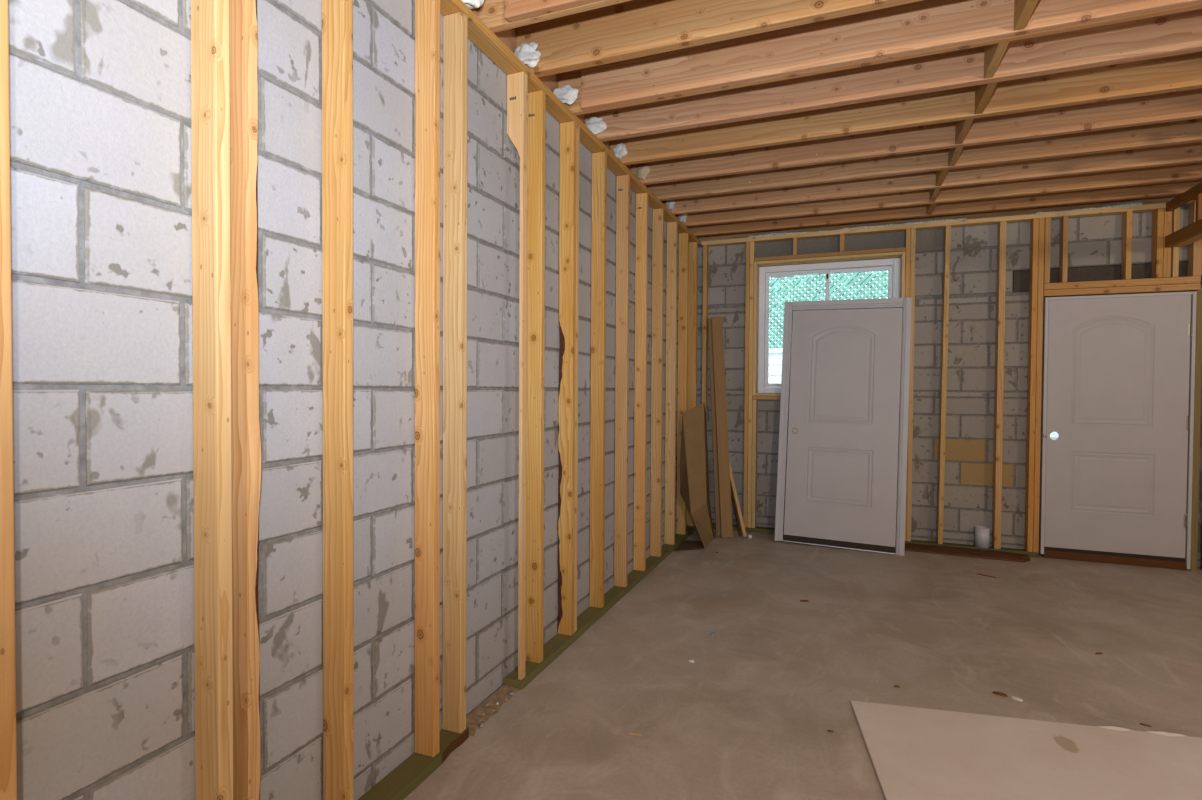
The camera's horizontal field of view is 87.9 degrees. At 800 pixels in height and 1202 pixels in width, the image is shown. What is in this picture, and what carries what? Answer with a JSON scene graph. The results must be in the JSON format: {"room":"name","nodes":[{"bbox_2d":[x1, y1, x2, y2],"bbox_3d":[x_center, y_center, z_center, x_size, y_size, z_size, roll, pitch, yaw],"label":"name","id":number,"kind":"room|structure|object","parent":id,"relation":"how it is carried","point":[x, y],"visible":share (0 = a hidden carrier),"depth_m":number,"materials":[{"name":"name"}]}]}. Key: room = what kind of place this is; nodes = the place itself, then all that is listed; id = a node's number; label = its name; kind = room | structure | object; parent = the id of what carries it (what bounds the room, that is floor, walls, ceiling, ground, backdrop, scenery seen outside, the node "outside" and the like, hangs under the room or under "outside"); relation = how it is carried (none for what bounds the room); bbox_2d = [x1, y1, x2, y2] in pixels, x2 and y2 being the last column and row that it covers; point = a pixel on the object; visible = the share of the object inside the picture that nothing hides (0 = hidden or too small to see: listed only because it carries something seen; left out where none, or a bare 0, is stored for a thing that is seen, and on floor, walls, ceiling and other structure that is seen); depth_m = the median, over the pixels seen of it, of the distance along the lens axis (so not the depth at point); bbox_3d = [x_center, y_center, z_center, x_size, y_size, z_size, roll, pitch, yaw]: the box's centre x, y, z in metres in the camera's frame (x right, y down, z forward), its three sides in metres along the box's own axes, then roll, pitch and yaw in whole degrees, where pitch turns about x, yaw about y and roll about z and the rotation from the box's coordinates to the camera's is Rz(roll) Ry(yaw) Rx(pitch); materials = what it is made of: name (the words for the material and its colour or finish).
{"room":"construction site","nodes":[
{"label":"construction site","id":0,"kind":"room"},
{"bbox_2d":[8,0,678,799],"bbox_3d":[-0.688,-0.092,2.441,0.192,2.804,8.632,1,1,22],"label":"wall","id":1,"kind":"structure","parent":0,"point":[100,90],"depth_m":1.67,"materials":[{"name":"concrete"}]},
{"bbox_2d":[470,9,662,202],"bbox_3d":[-0.622,-1.611,2.369,0.040,0.236,8.592,1,1,22],"label":"board","id":2,"kind":"object","parent":1,"relation":"on","point":[508,37],"depth_m":3.14,"materials":[{"name":"brown wood"}]},
{"bbox_2d":[404,528,1201,799],"bbox_3d":[2.123,1.422,1.332,7.000,0.150,9.200,1,1,22],"label":"floor","id":3,"kind":"structure","parent":0,"point":[750,718],"depth_m":3.02,"materials":[{"name":"concrete"}]},
{"bbox_2d":[358,727,468,799],"bbox_3d":[-1.278,1.320,0.606,0.098,0.038,3.945,1,1,22],"label":"plate","id":4,"kind":"object","parent":3,"relation":"on","point":[406,777],"visible":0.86,"depth_m":2.15,"materials":[{"name":"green wood"}]},
{"bbox_2d":[0,0,16,799],"bbox_3d":[-1.074,-0.070,1.088,0.084,2.725,0.037,1,1,22],"label":"stud","id":5,"kind":"object","parent":4,"relation":"on","point":[8,749],"visible":1,"depth_m":1.08,"materials":[{"name":"brown wood"}]},
{"bbox_2d":[191,0,232,799],"bbox_3d":[-0.920,-0.076,1.475,0.084,2.725,0.037,1,1,22],"label":"stud","id":6,"kind":"object","parent":4,"relation":"on","point":[210,19],"visible":1,"depth_m":1.46,"materials":[{"name":"brown wood"}]},
{"bbox_2d":[229,0,261,799],"bbox_3d":[-0.888,-0.077,1.548,0.092,2.725,0.044,1,1,22],"label":"stud","id":7,"kind":"object","parent":4,"relation":"on","point":[245,424],"visible":0.8,"depth_m":1.53,"materials":[{"name":"brown wood"}]},
{"bbox_2d":[322,0,353,799],"bbox_3d":[-0.776,-0.081,1.838,0.084,2.725,0.037,1,1,22],"label":"stud","id":8,"kind":"object","parent":4,"relation":"on","point":[337,15],"visible":1,"depth_m":1.82,"materials":[{"name":"brown wood"}]},
{"bbox_2d":[415,0,439,756],"bbox_3d":[-0.621,-0.088,2.230,0.084,2.725,0.037,1,1,22],"label":"stud","id":9,"kind":"object","parent":4,"relation":"on","point":[427,12],"visible":1,"depth_m":2.21,"materials":[{"name":"brown wood"}]},
{"bbox_2d":[442,12,467,732],"bbox_3d":[-0.559,-0.090,2.385,0.084,2.725,0.040,1,1,22],"label":"stud","id":10,"kind":"object","parent":4,"relation":"on","point":[455,26],"visible":1,"depth_m":2.37,"materials":[{"name":"brown wood"}]},
{"bbox_2d":[466,685,519,735],"bbox_3d":[-0.469,1.301,2.633,0.099,0.012,0.400,1,1,22],"label":"heap","id":11,"kind":"object","parent":3,"relation":"on","point":[472,720],"visible":0.91,"depth_m":2.63,"materials":[{"name":"beige wood"}]},
{"bbox_2d":[504,526,696,689],"bbox_3d":[0.261,1.259,4.485,0.096,0.038,3.582,1,1,22],"label":"plate","id":12,"kind":"object","parent":3,"relation":"on","point":[559,643],"visible":0.66,"depth_m":3.58,"materials":[{"name":"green wood"}]},
{"bbox_2d":[507,72,527,679],"bbox_3d":[-0.384,-0.097,2.826,0.084,2.725,0.038,1,1,22],"label":"stud","id":13,"kind":"object","parent":12,"relation":"on","point":[517,83],"visible":1,"depth_m":2.80,"materials":[{"name":"brown wood"}]},
{"bbox_2d":[525,90,545,662],"bbox_3d":[-0.317,-0.100,2.995,0.084,2.725,0.038,1,1,22],"label":"stud","id":14,"kind":"object","parent":12,"relation":"on","point":[536,105],"visible":0.9,"depth_m":2.98,"materials":[{"name":"brown wood"}]},
{"bbox_2d":[440,0,700,244],"bbox_3d":[-0.529,-1.473,2.413,0.085,0.037,7.937,1,1,22],"label":"plate","id":15,"kind":"object","parent":14,"relation":"on","point":[479,33],"visible":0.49,"depth_m":2.96,"materials":[{"name":"brown wood"}]},
{"bbox_2d":[461,0,484,8],"bbox_3d":[-0.503,-1.574,2.421,0.133,0.114,0.083,1,1,22],"label":"lump","id":16,"kind":"object","parent":15,"relation":"on","point":[471,4],"visible":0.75,"depth_m":2.40,"materials":[{"name":"white"}]},
{"bbox_2d":[514,42,540,67],"bbox_3d":[-0.339,-1.569,2.835,0.145,0.109,0.054,1,1,22],"label":"lump","id":17,"kind":"object","parent":15,"relation":"on","point":[526,52],"visible":0.87,"depth_m":2.81,"materials":[{"name":"white"}]},
{"bbox_2d":[471,0,630,32],"bbox_3d":[2.333,-1.576,1.423,6.150,0.233,0.040,1,1,22],"label":"joist","id":18,"kind":"object","parent":15,"relation":"on","point":[491,13],"visible":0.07,"depth_m":2.48,"materials":[{"name":"brown wood"}]},
{"bbox_2d":[504,0,601,21],"bbox_3d":[2.403,-1.573,1.351,5.968,0.234,0.040,1,1,22],"label":"joist","id":19,"kind":"object","parent":18,"relation":"attached to","point":[515,10],"visible":1,"depth_m":2.39,"materials":[{"name":"brown wood"}]},
{"bbox_2d":[553,84,578,104],"bbox_3d":[-0.183,-1.571,3.214,0.142,0.101,0.055,1,1,22],"label":"lump","id":20,"kind":"object","parent":15,"relation":"on","point":[567,94],"visible":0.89,"depth_m":3.20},
{"bbox_2d":[585,116,606,134],"bbox_3d":[-0.030,-1.579,3.585,0.134,0.104,0.048,1,1,22],"label":"lump","id":21,"kind":"object","parent":15,"relation":"on","point":[596,125],"visible":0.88,"depth_m":3.57,"materials":[{"name":"white"}]},
{"bbox_2d":[613,143,627,158],"bbox_3d":[0.125,-1.587,3.973,0.102,0.101,0.059,1,1,22],"label":"lump","id":22,"kind":"object","parent":15,"relation":"on","point":[620,150],"visible":0.98,"depth_m":3.95,"materials":[{"name":"white"}]},
{"bbox_2d":[637,164,650,179],"bbox_3d":[0.297,-1.591,4.355,0.106,0.107,0.054,1,1,22],"label":"lump","id":23,"kind":"object","parent":15,"relation":"on","point":[643,171],"visible":1,"depth_m":4.34,"materials":[{"name":"beige"}]},
{"bbox_2d":[666,200,674,209],"bbox_3d":[0.572,-1.607,5.112,0.083,0.100,0.056,1,1,22],"label":"lump","id":24,"kind":"object","parent":15,"relation":"on","point":[670,203],"visible":0.79,"depth_m":5.09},
{"bbox_2d":[678,214,686,222],"bbox_3d":[0.723,-1.616,5.485,0.063,0.114,0.067,0,1,-27],"label":"lump","id":25,"kind":"object","parent":15,"relation":"on","point":[682,217],"visible":0.79,"depth_m":5.47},
{"bbox_2d":[516,0,923,77],"bbox_3d":[2.474,-1.581,1.777,6.150,0.234,0.055,1,1,22],"label":"joist","id":26,"kind":"object","parent":15,"relation":"on","point":[632,29],"visible":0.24,"depth_m":2.64,"materials":[{"name":"brown wood"}]},
{"bbox_2d":[1014,0,1037,30],"bbox_3d":[1.614,-1.595,2.338,0.038,0.226,0.351,1,1,22],"label":"block","id":27,"kind":"object","parent":26,"relation":"attached to","point":[1023,9],"visible":1,"depth_m":2.42,"materials":[{"name":"brown wood"}]},
{"bbox_2d":[558,4,1201,114],"bbox_3d":[2.637,-1.588,2.188,6.150,0.233,0.040,1,1,22],"label":"joist","id":28,"kind":"object","parent":15,"relation":"on","point":[573,78],"visible":0.22,"depth_m":2.79,"materials":[{"name":"brown wood"}]},
{"bbox_2d":[581,0,1201,109],"bbox_3d":[2.691,-1.586,2.122,6.000,0.234,0.040,1,1,22],"label":"joist","id":29,"kind":"object","parent":28,"relation":"attached to","point":[926,25],"visible":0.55,"depth_m":2.75,"materials":[{"name":"brown wood"}]},
{"bbox_2d":[984,42,1008,78],"bbox_3d":[1.737,-1.602,2.739,0.038,0.226,0.319,1,1,22],"label":"block","id":30,"kind":"object","parent":28,"relation":"attached to","point":[993,54],"visible":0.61,"depth_m":2.76,"materials":[{"name":"brown wood"}]},
{"bbox_2d":[585,9,1201,141],"bbox_3d":[2.773,-1.593,2.530,6.150,0.234,0.055,1,1,22],"label":"joist","id":31,"kind":"object","parent":15,"relation":"on","point":[1180,33],"visible":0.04,"depth_m":3.00,"materials":[{"name":"brown wood"}]},
{"bbox_2d":[975,82,997,113],"bbox_3d":[1.911,-1.607,3.095,0.038,0.226,0.358,1,1,22],"label":"block","id":32,"kind":"object","parent":31,"relation":"attached to","point":[983,92],"visible":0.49,"depth_m":3.12,"materials":[{"name":"brown wood"}]},
{"bbox_2d":[610,51,1201,164],"bbox_3d":[2.925,-1.599,2.914,6.150,0.234,0.050,1,1,22],"label":"joist","id":33,"kind":"object","parent":15,"relation":"on","point":[1182,72],"visible":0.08,"depth_m":3.35,"materials":[{"name":"brown wood"}]},
{"bbox_2d":[955,119,972,143],"bbox_3d":[2.036,-1.613,3.492,0.038,0.226,0.368,1,1,22],"label":"block","id":34,"kind":"object","parent":33,"relation":"attached to","point":[962,127],"visible":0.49,"depth_m":3.52,"materials":[{"name":"brown wood"}]},
{"bbox_2d":[631,88,1201,184],"bbox_3d":[3.079,-1.605,3.302,6.150,0.234,0.046,1,1,22],"label":"joist","id":35,"kind":"object","parent":15,"relation":"on","point":[1186,104],"visible":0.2,"depth_m":3.71,"materials":[{"name":"brown wood"}]},
{"bbox_2d":[948,147,962,165],"bbox_3d":[2.200,-1.619,3.863,0.038,0.226,0.347,1,1,22],"label":"block","id":36,"kind":"object","parent":35,"relation":"attached to","point":[953,153],"visible":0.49,"depth_m":3.90,"materials":[{"name":"brown wood"}]},
{"bbox_2d":[1165,182,1201,247],"bbox_3d":[3.662,-1.306,2.958,0.125,0.340,3.837,1,1,22],"label":"frame","id":37,"kind":"object","parent":35,"relation":"attached to","point":[1192,233],"visible":1,"depth_m":4.48,"materials":[{"name":"brown wood"}]},
{"bbox_2d":[648,118,1201,200],"bbox_3d":[3.226,-1.611,3.672,6.150,0.234,0.052,1,1,22],"label":"joist","id":38,"kind":"object","parent":15,"relation":"on","point":[1183,131],"visible":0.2,"depth_m":4.05,"materials":[{"name":"brown wood"}]},
{"bbox_2d":[935,169,948,185],"bbox_3d":[2.325,-1.625,4.250,0.038,0.226,0.356,1,1,22],"label":"block","id":39,"kind":"object","parent":38,"relation":"attached to","point":[941,174],"visible":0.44,"depth_m":4.27,"materials":[{"name":"brown wood"}]},
{"bbox_2d":[663,142,1201,214],"bbox_3d":[3.376,-1.617,4.051,6.150,0.234,0.048,1,1,22],"label":"joist","id":40,"kind":"object","parent":15,"relation":"on","point":[1186,153],"visible":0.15,"depth_m":4.37,"materials":[{"name":"brown wood"}]},
{"bbox_2d":[930,188,940,201],"bbox_3d":[2.481,-1.631,4.624,0.038,0.226,0.355,1,1,22],"label":"block","id":41,"kind":"object","parent":40,"relation":"attached to","point":[934,193],"visible":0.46,"depth_m":4.63,"materials":[{"name":"brown wood"}]},
{"bbox_2d":[675,162,1201,226],"bbox_3d":[3.526,-1.623,4.428,6.150,0.234,0.048,1,1,22],"label":"joist","id":42,"kind":"object","parent":15,"relation":"on","point":[1189,171],"visible":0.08,"depth_m":4.71,"materials":[{"name":"brown wood"}]},
{"bbox_2d":[926,204,935,214],"bbox_3d":[2.642,-1.637,4.981,0.038,0.226,0.328,1,1,22],"label":"block","id":43,"kind":"object","parent":42,"relation":"attached to","point":[930,207],"visible":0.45,"depth_m":5.01,"materials":[{"name":"brown wood"}]},
{"bbox_2d":[687,179,1201,235],"bbox_3d":[3.665,-1.628,4.779,6.150,0.234,0.048,1,1,22],"label":"joist","id":44,"kind":"object","parent":15,"relation":"on","point":[1178,187],"visible":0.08,"depth_m":5.05,"materials":[{"name":"brown wood"}]},
{"bbox_2d":[557,121,576,635],"bbox_3d":[-0.182,-0.105,3.335,0.084,2.725,0.036,1,1,22],"label":"stud","id":45,"kind":"object","parent":12,"relation":"on","point":[568,130],"visible":1,"depth_m":3.32,"materials":[{"name":"brown wood"}]},
{"bbox_2d":[574,125,579,632],"bbox_3d":[-0.168,-0.106,3.371,0.084,2.725,0.037,1,1,22],"label":"stud","id":46,"kind":"object","parent":12,"relation":"on","point":[578,127],"visible":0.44,"depth_m":3.35,"materials":[{"name":"brown wood"}]},
{"bbox_2d":[589,151,606,607],"bbox_3d":[-0.018,-0.112,3.749,0.084,2.725,0.037,1,1,22],"label":"stud","id":47,"kind":"object","parent":12,"relation":"on","point":[599,159],"visible":1,"depth_m":3.73,"materials":[{"name":"brown wood"}]},
{"bbox_2d":[614,175,629,586],"bbox_3d":[0.139,-0.118,4.145,0.084,2.725,0.038,1,1,22],"label":"stud","id":48,"kind":"object","parent":12,"relation":"on","point":[623,181],"visible":1,"depth_m":4.13,"materials":[{"name":"brown wood"}]},
{"bbox_2d":[633,193,647,570],"bbox_3d":[0.288,-0.124,4.519,0.084,2.725,0.038,1,1,22],"label":"stud","id":49,"kind":"object","parent":12,"relation":"on","point":[641,248],"visible":1,"depth_m":4.50,"materials":[{"name":"brown wood"}]},
{"bbox_2d":[650,208,663,556],"bbox_3d":[0.440,-0.130,4.903,0.084,2.725,0.037,1,1,22],"label":"stud","id":50,"kind":"object","parent":12,"relation":"on","point":[658,214],"visible":1,"depth_m":4.89,"materials":[{"name":"brown wood"}]},
{"bbox_2d":[664,222,676,544],"bbox_3d":[0.592,-0.136,5.286,0.084,2.725,0.037,1,1,22],"label":"stud","id":51,"kind":"object","parent":12,"relation":"on","point":[671,267],"visible":1,"depth_m":5.27,"materials":[{"name":"brown wood"}]},
{"bbox_2d":[676,233,688,534],"bbox_3d":[0.740,-0.142,5.658,0.084,2.725,0.037,1,1,22],"label":"stud","id":52,"kind":"object","parent":12,"relation":"on","point":[683,237],"visible":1,"depth_m":5.64,"materials":[{"name":"brown wood"}]},
{"bbox_2d":[686,242,697,525],"bbox_3d":[0.876,-0.147,6.002,0.084,2.725,0.037,1,1,22],"label":"stud","id":53,"kind":"object","parent":12,"relation":"on","point":[693,246],"visible":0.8,"depth_m":5.97,"materials":[{"name":"brown wood"}]},
{"bbox_2d":[674,403,714,550],"bbox_3d":[0.842,0.643,5.476,0.247,1.235,0.700,1,1,22],"label":"board","id":54,"kind":"object","parent":3,"relation":"on","point":[694,478],"visible":1,"depth_m":5.43,"materials":[{"name":"brown wood"}]},
{"bbox_2d":[708,318,720,535],"bbox_3d":[1.075,0.232,5.901,0.050,2.041,0.340,0,1,-6],"label":"plank","id":55,"kind":"object","parent":3,"relation":"on","point":[713,411],"visible":0.77,"depth_m":5.88,"materials":[{"name":"brown wood"}]},
{"bbox_2d":[711,317,732,537],"bbox_3d":[1.133,0.227,5.848,0.106,2.055,0.380,0,1,-8],"label":"plank","id":56,"kind":"object","parent":3,"relation":"on","point":[717,324],"visible":1,"depth_m":5.83,"materials":[{"name":"brown wood"}]},
{"bbox_2d":[730,482,741,535],"bbox_3d":[1.244,0.923,5.885,0.025,0.656,0.321,0,1,-19],"label":"wood lath","id":57,"kind":"object","parent":3,"relation":"on","point":[732,495],"visible":0.56,"depth_m":5.82,"materials":[{"name":"brown wood"}]},
{"bbox_2d":[729,461,746,536],"bbox_3d":[1.259,0.884,5.852,0.032,0.736,0.366,0,1,-20],"label":"wood lath","id":58,"kind":"object","parent":3,"relation":"on","point":[731,474],"visible":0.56,"depth_m":5.80,"materials":[{"name":"brown wood"}]},
{"bbox_2d":[732,524,774,533],"bbox_3d":[1.437,1.240,5.906,0.423,0.038,0.250,1,1,22],"label":"plate","id":59,"kind":"object","parent":3,"relation":"on","point":[772,531],"depth_m":5.93,"materials":[{"name":"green wood"}]},
{"bbox_2d":[702,245,708,502],"bbox_3d":[1.022,-0.149,6.139,0.038,2.725,0.089,1,1,22],"label":"stud","id":60,"kind":"object","parent":59,"relation":"on","point":[705,247],"visible":0.56,"depth_m":6.09,"materials":[{"name":"brown wood"}]},
{"bbox_2d":[743,241,749,526],"bbox_3d":[1.404,-0.144,5.987,0.036,2.725,0.089,1,1,22],"label":"stud","id":61,"kind":"object","parent":59,"relation":"on","point":[747,301],"visible":0.69,"depth_m":5.95,"materials":[{"name":"brown wood"}]},
{"bbox_2d":[747,241,754,527],"bbox_3d":[1.440,-0.143,5.973,0.037,2.725,0.089,1,1,22],"label":"stud","id":62,"kind":"object","parent":59,"relation":"on","point":[752,243],"visible":0.89,"depth_m":5.93,"materials":[{"name":"brown wood"}]},
{"bbox_2d":[751,400,757,527],"bbox_3d":[1.471,0.608,5.973,0.035,1.223,0.089,1,1,22],"label":"stud","id":63,"kind":"object","parent":59,"relation":"on","point":[755,402],"visible":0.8,"depth_m":5.93,"materials":[{"name":"brown wood"}]},
{"bbox_2d":[774,297,911,555],"bbox_3d":[2.108,0.196,5.461,1.075,2.175,0.340,1,1,24],"label":"door","id":64,"kind":"structure","parent":3,"relation":"on","point":[841,429],"depth_m":5.42,"materials":[{"name":"white wood"}]},
{"bbox_2d":[905,543,1029,561],"bbox_3d":[3.021,1.264,5.173,0.908,0.036,0.184,1,1,22],"label":"plank","id":65,"kind":"object","parent":3,"relation":"on","point":[933,549],"visible":0.98,"depth_m":5.14,"materials":[{"name":"brown wood"}]},
{"bbox_2d":[905,540,1038,556],"bbox_3d":[3.103,1.262,5.245,0.979,0.038,0.248,1,1,22],"label":"plate","id":66,"kind":"object","parent":3,"relation":"on","point":[1021,551],"depth_m":5.28,"materials":[{"name":"brown wood"}]},
{"bbox_2d":[905,229,910,540],"bbox_3d":[2.679,-0.127,5.481,0.036,2.725,0.089,1,1,22],"label":"stud","id":67,"kind":"object","parent":66,"relation":"on","point":[908,231],"visible":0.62,"depth_m":5.42,"materials":[{"name":"brown wood"}]},
{"bbox_2d":[701,202,1165,246],"bbox_3d":[2.693,-1.526,5.454,3.652,0.072,0.089,1,1,22],"label":"plate","id":68,"kind":"object","parent":67,"relation":"on","point":[1151,207],"depth_m":5.34,"materials":[{"name":"brown wood"}]},
{"bbox_2d":[906,228,915,541],"bbox_3d":[2.715,-0.126,5.467,0.037,2.725,0.089,1,1,22],"label":"stud","id":69,"kind":"object","parent":66,"relation":"on","point":[913,230],"visible":0.77,"depth_m":5.43,"materials":[{"name":"brown wood"}]},
{"bbox_2d":[937,225,950,543],"bbox_3d":[2.953,-0.123,5.373,0.039,2.725,0.089,1,1,22],"label":"stud","id":70,"kind":"object","parent":66,"relation":"on","point":[947,232],"visible":1,"depth_m":5.34,"materials":[{"name":"brown wood"}]},
{"bbox_2d":[975,526,989,547],"bbox_3d":[3.233,1.161,5.286,0.107,0.165,0.107,1,1,22],"label":"pipe stub","id":71,"kind":"object","parent":66,"relation":"on","point":[982,533],"visible":1,"depth_m":5.25,"materials":[{"name":"plastic"}]},
{"bbox_2d":[992,221,1006,548],"bbox_3d":[3.335,-0.118,5.221,0.047,2.725,0.089,1,1,22],"label":"stud","id":72,"kind":"object","parent":66,"relation":"on","point":[1002,225],"visible":1,"depth_m":5.19,"materials":[{"name":"brown wood"}]},
{"bbox_2d":[1025,218,1038,551],"bbox_3d":[3.548,-0.116,5.137,0.038,2.725,0.089,1,1,22],"label":"stud","id":73,"kind":"object","parent":66,"relation":"on","point":[1034,231],"visible":1,"depth_m":5.11,"materials":[{"name":"brown wood"}]},
{"bbox_2d":[1033,218,1044,551],"bbox_3d":[3.586,-0.115,5.122,0.038,2.725,0.089,1,1,22],"label":"stud","id":74,"kind":"object","parent":66,"relation":"on","point":[1041,220],"visible":0.77,"depth_m":5.08,"materials":[{"name":"brown wood"}]},
{"bbox_2d":[991,691,1007,696],"bbox_3d":[1.785,1.314,2.789,0.064,0.007,0.029,1,1,45],"label":"flake","id":75,"kind":"object","parent":3,"relation":"on","point":[993,692],"visible":1,"depth_m":2.79,"materials":[{"name":"brown wood"}]},
{"bbox_2d":[1011,696,1021,700],"bbox_3d":[1.832,1.315,2.746,0.022,0.007,0.045,-1,1,-40],"label":"paper scrap","id":76,"kind":"object","parent":3,"relation":"on","point":[1012,697],"visible":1,"depth_m":2.74,"materials":[{"name":"white paper"}]},
{"bbox_2d":[851,701,1201,799],"bbox_3d":[2.143,1.327,1.848,2.440,0.019,1.222,1,1,12],"label":"sheet","id":77,"kind":"object","parent":3,"relation":"on","point":[915,753],"visible":1,"depth_m":2.29,"materials":[{"name":"wood"}]},
{"bbox_2d":[1188,290,1201,570],"bbox_3d":[4.525,0.234,4.761,0.040,2.128,0.100,1,1,22],"label":"stud","id":78,"kind":"object","parent":3,"relation":"on","point":[1198,348],"visible":0.64,"depth_m":4.71,"materials":[{"name":"brown wood"}]},
{"bbox_2d":[1201,536,1201,568],"bbox_3d":[4.614,-0.102,4.714,0.040,2.802,0.089,1,1,22],"label":"stud","id":79,"kind":"object","parent":3,"relation":"on","point":[1201,536],"visible":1,"depth_m":4.78,"materials":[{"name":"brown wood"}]},
{"bbox_2d":[697,204,1201,568],"bbox_3d":[3.724,-0.116,5.230,6.336,2.804,0.192,1,1,22],"label":"wall","id":80,"kind":"structure","parent":0,"point":[1093,241],"depth_m":5.37,"materials":[{"name":"concrete"}]},
{"bbox_2d":[753,396,780,399],"bbox_3d":[2.059,-0.015,5.729,1.293,0.034,0.089,1,1,22],"label":"sill","id":81,"kind":"structure","parent":80,"relation":"attached to","point":[754,397],"depth_m":5.88,"materials":[{"name":"brown wood"}]},
{"bbox_2d":[753,251,905,395],"bbox_3d":[2.070,-0.669,5.736,1.292,1.268,0.141,1,1,22],"label":"lining","id":82,"kind":"object","parent":81,"relation":"on","point":[757,264],"visible":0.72,"depth_m":5.82,"materials":[{"name":"brown wood"}]},
{"bbox_2d":[758,257,900,393],"bbox_3d":[2.118,-0.673,5.847,1.292,1.269,0.090,1,1,22],"label":"window","id":83,"kind":"structure","parent":80,"relation":"in","point":[893,265],"depth_m":5.92,"materials":[{"name":"white plastic"}]},
{"bbox_2d":[754,247,905,261],"bbox_3d":[2.067,-1.322,5.706,1.293,0.034,0.089,1,1,22],"label":"window header","id":84,"kind":"object","parent":80,"relation":"attached to","point":[901,249],"visible":0.78,"depth_m":5.65,"materials":[{"name":"brown wood"}]},
{"bbox_2d":[793,238,797,254],"bbox_3d":[1.810,-1.422,5.806,0.036,0.157,0.089,1,1,22],"label":"stud","id":85,"kind":"object","parent":84,"relation":"on","point":[795,240],"visible":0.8,"depth_m":5.77,"materials":[{"name":"brown wood"}]},
{"bbox_2d":[840,234,844,251],"bbox_3d":[2.188,-1.417,5.656,0.038,0.157,0.089,1,1,22],"label":"stud","id":86,"kind":"object","parent":84,"relation":"on","point":[842,236],"visible":0.8,"depth_m":5.62,"materials":[{"name":"brown wood"}]},
{"bbox_2d":[755,228,944,257],"bbox_3d":[2.248,-1.416,5.796,1.660,0.212,0.187,1,1,22],"label":"lintel","id":87,"kind":"object","parent":80,"relation":"attached to","point":[927,240],"visible":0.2,"depth_m":5.67,"materials":[{"name":"concrete"}]},
{"bbox_2d":[696,195,1195,241],"bbox_3d":[3.805,-1.634,5.127,6.146,0.236,0.040,1,1,22],"label":"board","id":88,"kind":"object","parent":80,"relation":"on","point":[1163,199],"depth_m":5.37,"materials":[{"name":"brown wood"}]},
{"bbox_2d":[1013,261,1201,292],"bbox_3d":[4.174,-0.986,5.040,1.472,0.178,0.184,1,1,22],"label":"lintel","id":89,"kind":"object","parent":80,"relation":"attached to","point":[1021,279],"visible":0.47,"depth_m":5.02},
{"bbox_2d":[1039,291,1196,569],"bbox_3d":[4.057,0.233,4.941,0.957,2.118,0.114,1,1,22],"label":"door","id":90,"kind":"structure","parent":80,"relation":"in","point":[1118,371],"depth_m":4.90,"materials":[{"name":"wood"}]},
{"bbox_2d":[1043,276,1200,297],"bbox_3d":[4.072,-0.889,4.917,0.990,0.104,0.089,1,1,22],"label":"header","id":91,"kind":"object","parent":80,"relation":"attached to","point":[1190,283],"depth_m":4.87,"materials":[{"name":"brown wood"}]},
{"bbox_2d":[1044,217,1050,282],"bbox_3d":[3.631,-1.213,5.087,0.038,0.528,0.089,1,1,22],"label":"stud","id":92,"kind":"object","parent":91,"relation":"on","point":[1047,237],"visible":0.69,"depth_m":5.05,"materials":[{"name":"brown wood"}]},
{"bbox_2d":[1059,216,1068,282],"bbox_3d":[3.743,-1.211,5.043,0.034,0.528,0.089,1,1,22],"label":"stud","id":93,"kind":"object","parent":91,"relation":"on","point":[1063,261],"visible":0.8,"depth_m":5.01,"materials":[{"name":"brown wood"}]},
{"bbox_2d":[1121,211,1132,279],"bbox_3d":[4.125,-1.206,4.891,0.036,0.528,0.089,1,1,22],"label":"stud","id":94,"kind":"object","parent":91,"relation":"on","point":[1126,263],"visible":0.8,"depth_m":4.86,"materials":[{"name":"brown wood"}]},
{"bbox_2d":[1151,208,1163,277],"bbox_3d":[4.304,-1.204,4.820,0.041,0.528,0.089,1,1,22],"label":"stud","id":95,"kind":"object","parent":91,"relation":"on","point":[1158,215],"visible":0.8,"depth_m":4.79,"materials":[{"name":"brown wood"}]},
{"bbox_2d":[1162,208,1171,277],"bbox_3d":[4.348,-1.204,4.806,0.047,0.528,0.089,1,1,22],"label":"stud","id":96,"kind":"object","parent":91,"relation":"on","point":[1167,215],"visible":0.42,"depth_m":4.77,"materials":[{"name":"brown wood"}]},
{"bbox_2d":[1171,207,1179,276],"bbox_3d":[4.397,-1.203,4.787,0.035,0.528,0.089,1,1,22],"label":"stud","id":97,"kind":"object","parent":91,"relation":"on","point":[1175,213],"visible":0.44,"depth_m":4.75,"materials":[{"name":"brown wood"}]},
{"bbox_2d":[1187,201,1201,276],"bbox_3d":[4.517,-1.221,4.739,0.052,0.567,0.089,1,1,22],"label":"stud","id":98,"kind":"object","parent":91,"relation":"on","point":[1194,267],"visible":0.52,"depth_m":4.71,"materials":[{"name":"brown wood"}]},
{"label":"outside","id":99,"kind":"structure","parent":0,"visible":0},
{"bbox_3d":[6.693,1.267,16.916,28.000,0.250,23.658,1,1,22],"label":"ground","id":100,"kind":"structure","parent":99,"visible":0},
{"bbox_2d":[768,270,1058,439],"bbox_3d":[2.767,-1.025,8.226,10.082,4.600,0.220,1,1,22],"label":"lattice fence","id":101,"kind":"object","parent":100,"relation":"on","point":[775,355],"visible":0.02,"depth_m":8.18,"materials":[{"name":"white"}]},
{"bbox_2d":[769,273,887,312],"bbox_3d":[2.688,-1.877,8.470,3.963,2.779,0.442,1,1,22],"label":"vine leaves","id":102,"kind":"object","parent":101,"relation":"attached to","point":[858,273],"visible":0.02,"depth_m":8.28,"materials":[{"name":"green plant"}]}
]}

